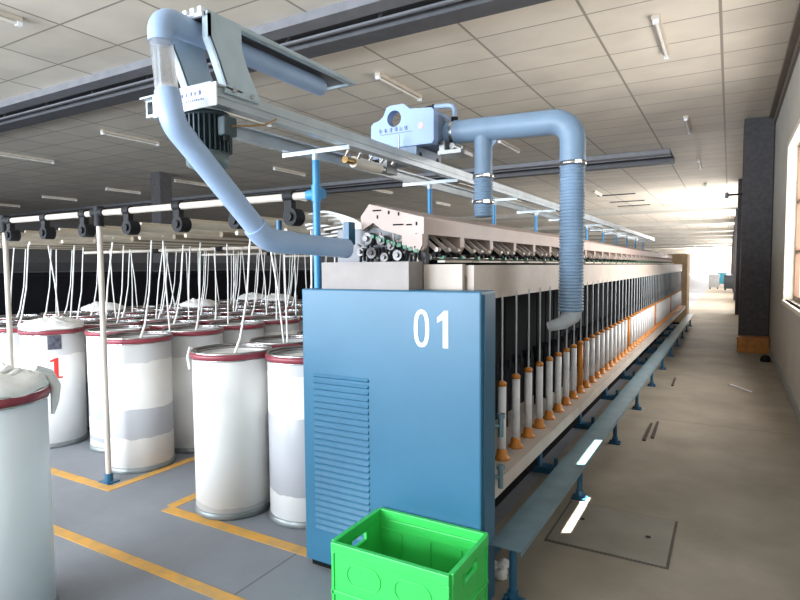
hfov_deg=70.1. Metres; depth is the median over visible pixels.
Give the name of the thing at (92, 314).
can
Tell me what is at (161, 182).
pillar
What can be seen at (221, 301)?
can
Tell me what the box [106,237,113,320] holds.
ribbon
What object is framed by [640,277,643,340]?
bobbin
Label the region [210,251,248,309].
can
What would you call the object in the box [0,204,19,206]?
ceiling lamp
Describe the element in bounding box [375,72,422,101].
ceiling lamp
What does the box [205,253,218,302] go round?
can
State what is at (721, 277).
bin
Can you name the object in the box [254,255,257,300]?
ribbon
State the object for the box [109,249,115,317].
ribbon
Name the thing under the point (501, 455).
bobbin
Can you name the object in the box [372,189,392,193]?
ceiling lamp
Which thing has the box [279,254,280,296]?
ribbon
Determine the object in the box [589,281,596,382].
bobbin
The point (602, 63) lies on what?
ceiling
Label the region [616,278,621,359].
bobbin
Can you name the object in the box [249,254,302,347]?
can
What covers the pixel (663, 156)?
ceiling beam
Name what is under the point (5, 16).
ceiling lamp
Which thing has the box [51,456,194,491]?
floor marking
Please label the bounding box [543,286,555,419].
bobbin
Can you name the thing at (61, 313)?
can
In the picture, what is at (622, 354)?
bobbin
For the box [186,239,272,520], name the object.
can
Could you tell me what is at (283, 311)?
can
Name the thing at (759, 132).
pillar
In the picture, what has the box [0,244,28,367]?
can
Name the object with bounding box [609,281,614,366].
bobbin
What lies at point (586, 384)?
bobbin
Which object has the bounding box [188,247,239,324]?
can
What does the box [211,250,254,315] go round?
can
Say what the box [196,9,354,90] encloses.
air duct
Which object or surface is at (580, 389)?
bobbin
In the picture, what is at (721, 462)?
floor
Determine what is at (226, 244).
ribbon
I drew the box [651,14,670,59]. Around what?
ceiling lamp
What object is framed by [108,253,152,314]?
can
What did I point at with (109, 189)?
ceiling lamp
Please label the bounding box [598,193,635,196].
ceiling vent
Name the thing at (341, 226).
ribbon
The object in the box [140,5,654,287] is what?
track
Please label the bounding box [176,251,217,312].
can
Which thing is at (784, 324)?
wall
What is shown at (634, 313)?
bobbin
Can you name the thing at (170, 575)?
floor marking
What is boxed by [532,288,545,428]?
bobbin
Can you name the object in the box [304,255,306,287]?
ribbon
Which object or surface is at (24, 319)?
can
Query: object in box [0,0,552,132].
ceiling beam
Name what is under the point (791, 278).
window
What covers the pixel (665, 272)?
bobbin
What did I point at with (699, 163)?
ceiling lamp
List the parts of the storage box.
lid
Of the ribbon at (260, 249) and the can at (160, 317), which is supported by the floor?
the can at (160, 317)
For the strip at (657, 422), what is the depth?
5.65 m
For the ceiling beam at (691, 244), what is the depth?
75.67 m
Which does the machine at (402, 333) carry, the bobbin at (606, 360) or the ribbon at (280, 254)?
the bobbin at (606, 360)
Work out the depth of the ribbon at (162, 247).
6.32 m
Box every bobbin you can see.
[495,292,509,461]
[508,290,522,448]
[521,289,534,438]
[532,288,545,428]
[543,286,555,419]
[552,285,563,412]
[561,329,571,405]
[569,324,578,398]
[576,313,584,392]
[583,282,590,387]
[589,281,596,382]
[594,280,601,377]
[600,280,606,373]
[604,279,610,369]
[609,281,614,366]
[613,281,618,362]
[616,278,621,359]
[620,280,625,356]
[623,277,628,353]
[626,277,631,351]
[629,278,634,348]
[632,278,636,346]
[635,276,639,344]
[637,277,641,342]
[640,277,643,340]
[642,275,645,338]
[644,275,647,336]
[646,274,649,334]
[648,274,651,332]
[650,276,653,331]
[653,275,654,329]
[654,273,656,328]
[655,275,658,327]
[657,273,659,325]
[658,274,661,324]
[660,273,662,323]
[661,274,663,322]
[662,274,664,321]
[664,272,665,319]
[665,272,667,318]
[666,272,668,317]
[668,273,669,316]
[668,273,670,315]
[670,273,671,315]
[671,273,672,314]
[672,273,673,313]
[673,272,674,312]
[674,271,674,311]
[674,271,675,311]
[678,272,679,308]
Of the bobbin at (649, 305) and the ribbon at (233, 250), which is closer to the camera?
the ribbon at (233, 250)
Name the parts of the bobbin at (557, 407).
spindle rod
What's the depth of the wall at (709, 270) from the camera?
98.86 m
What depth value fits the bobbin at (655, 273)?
9.78 m
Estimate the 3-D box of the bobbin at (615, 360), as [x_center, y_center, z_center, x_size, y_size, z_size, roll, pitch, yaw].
[2.413,0.231,6.399,0.092,0.950,0.092,-2,4,-32]
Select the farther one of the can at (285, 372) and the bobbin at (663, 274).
the bobbin at (663, 274)
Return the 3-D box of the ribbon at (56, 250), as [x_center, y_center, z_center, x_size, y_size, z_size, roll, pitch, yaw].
[-4.396,-0.209,7.297,0.134,0.932,0.013,3,5,42]
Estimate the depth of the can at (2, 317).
6.80 m
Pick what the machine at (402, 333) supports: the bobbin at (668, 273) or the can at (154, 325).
the bobbin at (668, 273)
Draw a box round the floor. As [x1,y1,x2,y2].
[50,274,799,599]
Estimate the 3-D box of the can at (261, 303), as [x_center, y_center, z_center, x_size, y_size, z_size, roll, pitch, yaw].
[-2.144,0.214,8.601,0.552,1.900,0.552,0,3,2]
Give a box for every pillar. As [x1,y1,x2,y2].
[150,171,173,271]
[733,208,736,299]
[733,217,735,291]
[735,179,741,314]
[738,116,774,336]
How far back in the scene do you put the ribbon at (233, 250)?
7.20 m
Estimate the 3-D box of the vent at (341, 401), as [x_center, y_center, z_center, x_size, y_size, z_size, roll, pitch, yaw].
[-0.312,0.824,3.002,0.350,0.862,0.010,2,4,30]
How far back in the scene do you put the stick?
7.56 m
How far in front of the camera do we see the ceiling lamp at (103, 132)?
11.79 m
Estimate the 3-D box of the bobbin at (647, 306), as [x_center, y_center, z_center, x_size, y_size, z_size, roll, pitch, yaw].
[3.882,0.072,8.941,0.092,0.950,0.092,1,4,27]
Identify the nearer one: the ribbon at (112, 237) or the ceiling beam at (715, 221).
the ribbon at (112, 237)
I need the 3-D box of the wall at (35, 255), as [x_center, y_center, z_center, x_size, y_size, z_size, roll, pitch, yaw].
[-2.824,-4.229,63.255,0.250,4.400,117.000,2,4,30]
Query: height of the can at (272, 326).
1.900 m
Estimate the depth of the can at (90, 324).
5.82 m
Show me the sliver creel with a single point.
(135, 236)
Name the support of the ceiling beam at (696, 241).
attached to the ceiling
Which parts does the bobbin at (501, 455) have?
spindle rod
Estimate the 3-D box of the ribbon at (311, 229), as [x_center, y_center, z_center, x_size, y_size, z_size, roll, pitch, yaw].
[-0.599,-0.040,3.932,0.027,0.932,0.125,-1,3,-14]
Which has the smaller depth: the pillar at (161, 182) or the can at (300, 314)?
the can at (300, 314)
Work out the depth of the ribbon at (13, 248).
6.21 m
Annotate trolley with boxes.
[708,274,719,288]
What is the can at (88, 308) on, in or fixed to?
on the floor
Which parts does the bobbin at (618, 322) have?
spindle rod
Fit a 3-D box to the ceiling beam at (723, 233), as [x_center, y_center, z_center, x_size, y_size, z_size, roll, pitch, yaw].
[14.412,-6.145,58.087,34.680,0.220,1.500,2,4,30]
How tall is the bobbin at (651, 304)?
0.950 m
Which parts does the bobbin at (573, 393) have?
spindle rod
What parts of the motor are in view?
motor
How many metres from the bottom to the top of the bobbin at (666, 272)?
0.950 m
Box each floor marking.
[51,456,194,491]
[53,524,245,599]
[161,493,306,556]
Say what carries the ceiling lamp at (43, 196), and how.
attached to the ceiling
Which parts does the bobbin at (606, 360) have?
spindle rod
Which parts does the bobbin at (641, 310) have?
spindle rod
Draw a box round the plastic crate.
[331,507,488,599]
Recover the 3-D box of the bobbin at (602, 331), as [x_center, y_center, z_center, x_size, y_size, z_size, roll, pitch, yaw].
[2.045,0.271,5.764,0.092,0.950,0.092,0,3,-1]
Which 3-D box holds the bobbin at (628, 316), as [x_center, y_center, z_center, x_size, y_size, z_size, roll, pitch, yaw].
[2.902,0.178,7.246,0.092,0.950,0.092,-1,3,-12]
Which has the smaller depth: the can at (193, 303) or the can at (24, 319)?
the can at (24, 319)
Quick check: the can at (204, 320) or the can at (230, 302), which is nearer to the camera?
the can at (204, 320)
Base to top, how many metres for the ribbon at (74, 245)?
0.932 m
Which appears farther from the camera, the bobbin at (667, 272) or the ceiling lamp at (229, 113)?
the bobbin at (667, 272)
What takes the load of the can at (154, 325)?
on the floor
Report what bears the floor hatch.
on the floor
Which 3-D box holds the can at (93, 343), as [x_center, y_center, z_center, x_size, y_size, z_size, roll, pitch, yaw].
[-2.628,0.808,5.353,0.552,1.100,0.552,2,4,30]
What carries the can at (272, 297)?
on the floor
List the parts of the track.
name plate, bracket plate, bracket plate, post, rail, post, rail, post, post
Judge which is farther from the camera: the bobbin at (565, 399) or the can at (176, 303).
the can at (176, 303)
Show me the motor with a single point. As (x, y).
(216, 129)
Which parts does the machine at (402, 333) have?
plate, plate, pressure arm, knob, pressure arm, panel, knob, pressure arm, knob, pressure arm, knob, pressure arm, pressure arm, cabinet panel, pressure arm, pressure arm, pressure arm, pressure arm, pressure arm, pressure arm, pressure arm, pressure arm, panel, bobbin rail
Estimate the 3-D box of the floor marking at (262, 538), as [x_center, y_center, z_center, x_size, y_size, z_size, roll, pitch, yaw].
[-0.993,1.440,3.741,1.330,0.003,0.380,2,4,30]
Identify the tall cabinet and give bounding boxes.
[663,254,689,323]
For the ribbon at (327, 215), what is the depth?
3.32 m
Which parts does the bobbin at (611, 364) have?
spindle rod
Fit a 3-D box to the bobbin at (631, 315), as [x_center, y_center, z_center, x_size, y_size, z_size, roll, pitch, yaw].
[3.025,0.165,7.458,0.092,0.950,0.092,2,4,38]
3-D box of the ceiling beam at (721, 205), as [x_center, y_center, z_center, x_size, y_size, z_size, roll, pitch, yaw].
[0.569,-4.645,34.141,34.680,0.220,1.500,2,4,30]
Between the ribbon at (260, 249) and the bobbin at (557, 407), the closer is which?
the bobbin at (557, 407)
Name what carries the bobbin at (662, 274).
on the machine at (402, 333)
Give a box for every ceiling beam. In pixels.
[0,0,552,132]
[7,149,674,217]
[453,201,737,221]
[518,219,733,230]
[553,227,733,235]
[583,232,732,239]
[589,236,732,241]
[607,240,732,244]
[619,243,731,246]
[630,245,731,248]
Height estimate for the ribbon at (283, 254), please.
0.931 m
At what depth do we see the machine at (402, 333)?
2.96 m
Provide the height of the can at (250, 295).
1.209 m
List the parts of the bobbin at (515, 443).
spindle rod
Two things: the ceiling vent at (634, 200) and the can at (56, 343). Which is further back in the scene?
the ceiling vent at (634, 200)
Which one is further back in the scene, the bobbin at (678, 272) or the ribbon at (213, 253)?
the bobbin at (678, 272)
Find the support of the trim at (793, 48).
attached to the wall at (784, 324)
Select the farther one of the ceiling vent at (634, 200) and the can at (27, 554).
the ceiling vent at (634, 200)
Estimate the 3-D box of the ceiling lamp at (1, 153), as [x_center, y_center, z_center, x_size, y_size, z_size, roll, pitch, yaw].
[-9.102,-3.456,13.895,0.090,0.090,1.300,2,4,30]
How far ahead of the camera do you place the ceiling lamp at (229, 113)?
10.27 m
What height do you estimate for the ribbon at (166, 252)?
0.932 m
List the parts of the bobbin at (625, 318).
spindle rod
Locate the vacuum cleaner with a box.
[342,103,586,330]
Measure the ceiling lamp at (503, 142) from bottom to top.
0.090 m
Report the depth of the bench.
3.76 m
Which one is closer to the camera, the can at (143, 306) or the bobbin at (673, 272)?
the can at (143, 306)
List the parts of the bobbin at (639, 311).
spindle rod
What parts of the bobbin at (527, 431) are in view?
spindle rod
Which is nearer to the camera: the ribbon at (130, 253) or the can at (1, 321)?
the can at (1, 321)
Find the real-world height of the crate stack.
0.969 m
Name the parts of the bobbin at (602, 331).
spindle rod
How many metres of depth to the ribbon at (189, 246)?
6.15 m
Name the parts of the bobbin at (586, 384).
spindle rod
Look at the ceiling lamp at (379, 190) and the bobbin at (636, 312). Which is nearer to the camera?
the bobbin at (636, 312)
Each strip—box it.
[642,423,652,440]
[651,421,658,438]
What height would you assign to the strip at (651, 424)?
0.012 m
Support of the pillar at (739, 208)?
on the floor
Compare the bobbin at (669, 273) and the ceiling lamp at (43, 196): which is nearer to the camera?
the bobbin at (669, 273)
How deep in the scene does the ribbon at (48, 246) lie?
5.85 m
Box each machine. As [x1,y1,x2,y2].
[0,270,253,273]
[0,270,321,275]
[302,204,685,599]
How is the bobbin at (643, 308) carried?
on the machine at (402, 333)
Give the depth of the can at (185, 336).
5.07 m
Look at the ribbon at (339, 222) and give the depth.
3.65 m
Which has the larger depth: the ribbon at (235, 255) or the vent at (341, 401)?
the ribbon at (235, 255)
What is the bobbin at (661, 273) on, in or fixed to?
on the machine at (402, 333)
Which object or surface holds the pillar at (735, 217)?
on the floor
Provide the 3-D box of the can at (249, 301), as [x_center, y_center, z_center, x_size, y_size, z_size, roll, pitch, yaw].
[-2.391,0.169,9.391,0.552,1.900,0.552,-3,4,-35]
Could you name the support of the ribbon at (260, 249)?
hanging from the sliver creel
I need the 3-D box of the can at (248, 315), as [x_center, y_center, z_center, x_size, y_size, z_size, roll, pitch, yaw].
[-1.785,0.315,6.817,0.552,1.900,0.552,-2,4,-31]
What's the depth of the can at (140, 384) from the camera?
4.60 m
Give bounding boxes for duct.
[147,8,353,257]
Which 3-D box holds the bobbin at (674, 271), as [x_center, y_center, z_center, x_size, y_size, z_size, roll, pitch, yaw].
[6.331,-0.193,13.177,0.092,0.950,0.092,2,4,35]
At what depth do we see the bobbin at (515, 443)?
3.43 m
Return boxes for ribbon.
[11,248,14,297]
[48,246,59,316]
[56,250,56,313]
[70,245,74,317]
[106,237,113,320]
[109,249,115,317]
[130,253,137,307]
[155,247,162,318]
[162,236,169,331]
[166,252,175,310]
[186,253,187,294]
[188,246,190,318]
[198,251,200,310]
[213,253,219,303]
[226,244,228,324]
[233,250,234,311]
[235,255,235,300]
[242,252,247,304]
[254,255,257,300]
[260,249,266,314]
[270,252,284,342]
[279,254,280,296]
[283,254,284,300]
[294,254,296,315]
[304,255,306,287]
[305,218,360,228]
[307,221,359,229]
[309,210,360,224]
[311,229,312,287]
[320,214,360,226]
[323,225,356,229]
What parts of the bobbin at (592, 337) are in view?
spindle rod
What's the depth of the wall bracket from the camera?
11.11 m
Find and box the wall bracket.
[725,192,741,197]
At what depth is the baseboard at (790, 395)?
7.31 m
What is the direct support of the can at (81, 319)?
on the floor
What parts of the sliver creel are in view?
post, guide rod, guide rod, post, guide rod, guide rod, guide rod, guide rod, guide rod, guide rod, guide rod, guide rod, guide rod, guide rod, guide rod, guide rod, guide rod, guide rod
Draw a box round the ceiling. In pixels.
[0,0,799,249]
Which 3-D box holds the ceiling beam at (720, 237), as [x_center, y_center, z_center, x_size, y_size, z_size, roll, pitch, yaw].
[18.410,-6.579,65.003,34.680,0.220,1.500,2,4,30]
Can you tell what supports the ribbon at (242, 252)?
hanging from the sliver creel
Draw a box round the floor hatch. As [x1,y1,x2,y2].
[544,501,677,569]
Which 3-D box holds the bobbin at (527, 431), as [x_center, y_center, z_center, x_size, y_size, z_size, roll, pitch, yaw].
[0.821,0.404,3.646,0.092,0.950,0.092,2,4,40]
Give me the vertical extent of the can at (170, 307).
1.900 m
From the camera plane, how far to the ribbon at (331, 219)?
3.52 m
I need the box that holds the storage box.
[736,335,769,353]
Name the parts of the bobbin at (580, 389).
spindle rod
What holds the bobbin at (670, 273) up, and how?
on the machine at (402, 333)
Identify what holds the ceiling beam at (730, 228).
attached to the ceiling
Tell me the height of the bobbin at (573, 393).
0.950 m
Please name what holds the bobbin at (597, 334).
on the machine at (402, 333)
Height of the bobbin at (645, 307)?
0.950 m
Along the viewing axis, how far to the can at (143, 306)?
8.30 m
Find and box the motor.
[184,108,276,170]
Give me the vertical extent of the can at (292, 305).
1.900 m
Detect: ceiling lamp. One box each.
[0,10,22,26]
[0,152,53,163]
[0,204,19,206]
[42,195,76,200]
[100,130,158,145]
[105,188,140,193]
[174,179,208,186]
[224,111,271,126]
[273,167,305,175]
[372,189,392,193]
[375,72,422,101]
[436,201,449,205]
[497,140,519,152]
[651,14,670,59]
[683,116,691,134]
[697,159,701,169]
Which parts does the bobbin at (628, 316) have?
spindle rod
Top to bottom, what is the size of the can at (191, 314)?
1.900 m
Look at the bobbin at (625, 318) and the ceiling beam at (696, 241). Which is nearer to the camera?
the bobbin at (625, 318)
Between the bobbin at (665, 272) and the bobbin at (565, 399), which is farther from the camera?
the bobbin at (665, 272)
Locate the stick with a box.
[729,384,751,391]
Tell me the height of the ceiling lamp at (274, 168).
0.090 m
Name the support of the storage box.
on the floor
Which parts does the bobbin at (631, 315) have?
spindle rod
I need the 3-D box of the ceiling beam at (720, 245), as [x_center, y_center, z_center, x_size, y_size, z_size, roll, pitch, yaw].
[33.902,-8.258,91.802,34.680,0.220,1.500,2,4,30]
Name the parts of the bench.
leg, foot plate, foot plate, leg, foot plate, leg, leg, leg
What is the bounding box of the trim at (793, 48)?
[769,1,799,123]
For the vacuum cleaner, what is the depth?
3.64 m
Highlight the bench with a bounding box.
[490,314,693,599]
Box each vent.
[313,373,369,540]
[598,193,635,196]
[610,200,644,202]
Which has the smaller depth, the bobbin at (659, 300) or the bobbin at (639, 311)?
the bobbin at (639, 311)
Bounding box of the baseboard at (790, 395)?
[769,346,799,422]
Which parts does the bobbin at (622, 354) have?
spindle rod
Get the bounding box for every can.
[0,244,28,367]
[0,249,41,319]
[0,320,16,323]
[0,363,60,599]
[12,248,66,322]
[17,315,88,448]
[38,250,86,315]
[63,260,112,317]
[74,247,99,321]
[81,301,125,312]
[84,245,140,431]
[84,325,149,452]
[93,249,144,319]
[100,240,175,473]
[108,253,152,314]
[126,258,159,309]
[131,247,183,324]
[137,252,182,315]
[143,245,199,330]
[148,252,187,310]
[158,254,181,306]
[161,242,223,453]
[174,251,221,319]
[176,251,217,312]
[180,298,218,307]
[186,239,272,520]
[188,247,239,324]
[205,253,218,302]
[209,247,264,343]
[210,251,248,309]
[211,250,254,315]
[214,257,244,302]
[218,254,244,305]
[229,249,273,319]
[238,271,270,303]
[238,292,264,300]
[240,252,275,306]
[243,260,283,311]
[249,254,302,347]
[250,253,299,335]
[261,254,301,315]
[262,293,293,301]
[265,231,311,528]
[268,262,300,303]
[272,254,301,308]
[287,312,302,330]
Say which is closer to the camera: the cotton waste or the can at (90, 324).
the cotton waste
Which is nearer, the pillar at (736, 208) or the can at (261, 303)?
the can at (261, 303)
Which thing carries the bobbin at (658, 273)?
on the machine at (402, 333)
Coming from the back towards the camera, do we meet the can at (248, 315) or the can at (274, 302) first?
the can at (274, 302)
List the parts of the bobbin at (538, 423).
spindle rod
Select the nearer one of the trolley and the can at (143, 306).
the can at (143, 306)
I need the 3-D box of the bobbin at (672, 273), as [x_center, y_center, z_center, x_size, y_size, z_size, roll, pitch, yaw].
[6.086,-0.167,12.753,0.092,0.950,0.092,1,4,25]
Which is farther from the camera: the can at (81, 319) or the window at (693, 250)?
the window at (693, 250)
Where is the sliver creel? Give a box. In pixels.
[0,185,378,484]
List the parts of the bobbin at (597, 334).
spindle rod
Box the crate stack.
[724,275,732,289]
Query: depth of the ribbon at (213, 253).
8.67 m
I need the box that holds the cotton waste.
[495,558,508,580]
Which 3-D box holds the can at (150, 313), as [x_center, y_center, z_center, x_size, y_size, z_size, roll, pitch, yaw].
[-3.001,0.305,7.151,0.552,1.900,0.552,-2,4,-28]
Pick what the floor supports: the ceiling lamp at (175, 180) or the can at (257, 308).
the can at (257, 308)
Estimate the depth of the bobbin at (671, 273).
12.53 m
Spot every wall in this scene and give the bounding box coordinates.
[0,221,337,272]
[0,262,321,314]
[648,248,731,273]
[769,52,799,406]
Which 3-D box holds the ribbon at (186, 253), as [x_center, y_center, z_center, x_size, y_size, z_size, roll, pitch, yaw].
[-3.303,-0.309,8.862,0.015,0.931,0.099,-2,4,-25]
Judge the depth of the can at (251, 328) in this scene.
5.59 m
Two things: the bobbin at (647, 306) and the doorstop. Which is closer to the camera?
the bobbin at (647, 306)
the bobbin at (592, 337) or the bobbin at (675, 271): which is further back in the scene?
the bobbin at (675, 271)
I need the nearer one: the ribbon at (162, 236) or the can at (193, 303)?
the ribbon at (162, 236)
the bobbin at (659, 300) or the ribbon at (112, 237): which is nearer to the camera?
the ribbon at (112, 237)
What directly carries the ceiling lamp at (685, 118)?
attached to the ceiling
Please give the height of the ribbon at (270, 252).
0.932 m
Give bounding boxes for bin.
[717,273,726,284]
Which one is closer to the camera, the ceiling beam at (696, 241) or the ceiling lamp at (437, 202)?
the ceiling lamp at (437, 202)
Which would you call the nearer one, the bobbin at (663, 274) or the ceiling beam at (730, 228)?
the bobbin at (663, 274)
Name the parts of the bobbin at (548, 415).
spindle rod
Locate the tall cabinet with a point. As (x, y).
(684, 259)
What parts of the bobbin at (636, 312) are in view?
spindle rod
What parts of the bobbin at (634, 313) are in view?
spindle rod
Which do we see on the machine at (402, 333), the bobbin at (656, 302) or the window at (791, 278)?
the bobbin at (656, 302)
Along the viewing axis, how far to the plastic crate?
2.52 m
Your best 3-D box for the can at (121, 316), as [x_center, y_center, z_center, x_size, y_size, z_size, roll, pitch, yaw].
[-3.270,0.335,6.659,0.552,1.900,0.552,0,3,2]
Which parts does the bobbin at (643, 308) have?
spindle rod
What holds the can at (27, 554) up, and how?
on the floor
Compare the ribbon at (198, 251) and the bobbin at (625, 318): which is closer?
the bobbin at (625, 318)
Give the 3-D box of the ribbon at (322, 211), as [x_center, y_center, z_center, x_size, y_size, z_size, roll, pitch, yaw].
[-0.392,-0.448,3.359,0.042,0.170,0.659,-4,5,-45]
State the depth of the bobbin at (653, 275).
9.56 m
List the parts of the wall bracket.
arm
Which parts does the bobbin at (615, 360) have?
spindle rod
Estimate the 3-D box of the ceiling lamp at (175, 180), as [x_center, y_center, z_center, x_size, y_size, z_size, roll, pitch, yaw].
[-6.628,-3.724,18.174,0.090,0.090,1.300,2,4,30]
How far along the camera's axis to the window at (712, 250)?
97.45 m
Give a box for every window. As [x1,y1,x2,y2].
[693,250,708,268]
[712,250,728,268]
[781,118,799,316]
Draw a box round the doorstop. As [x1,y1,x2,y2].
[760,355,770,361]

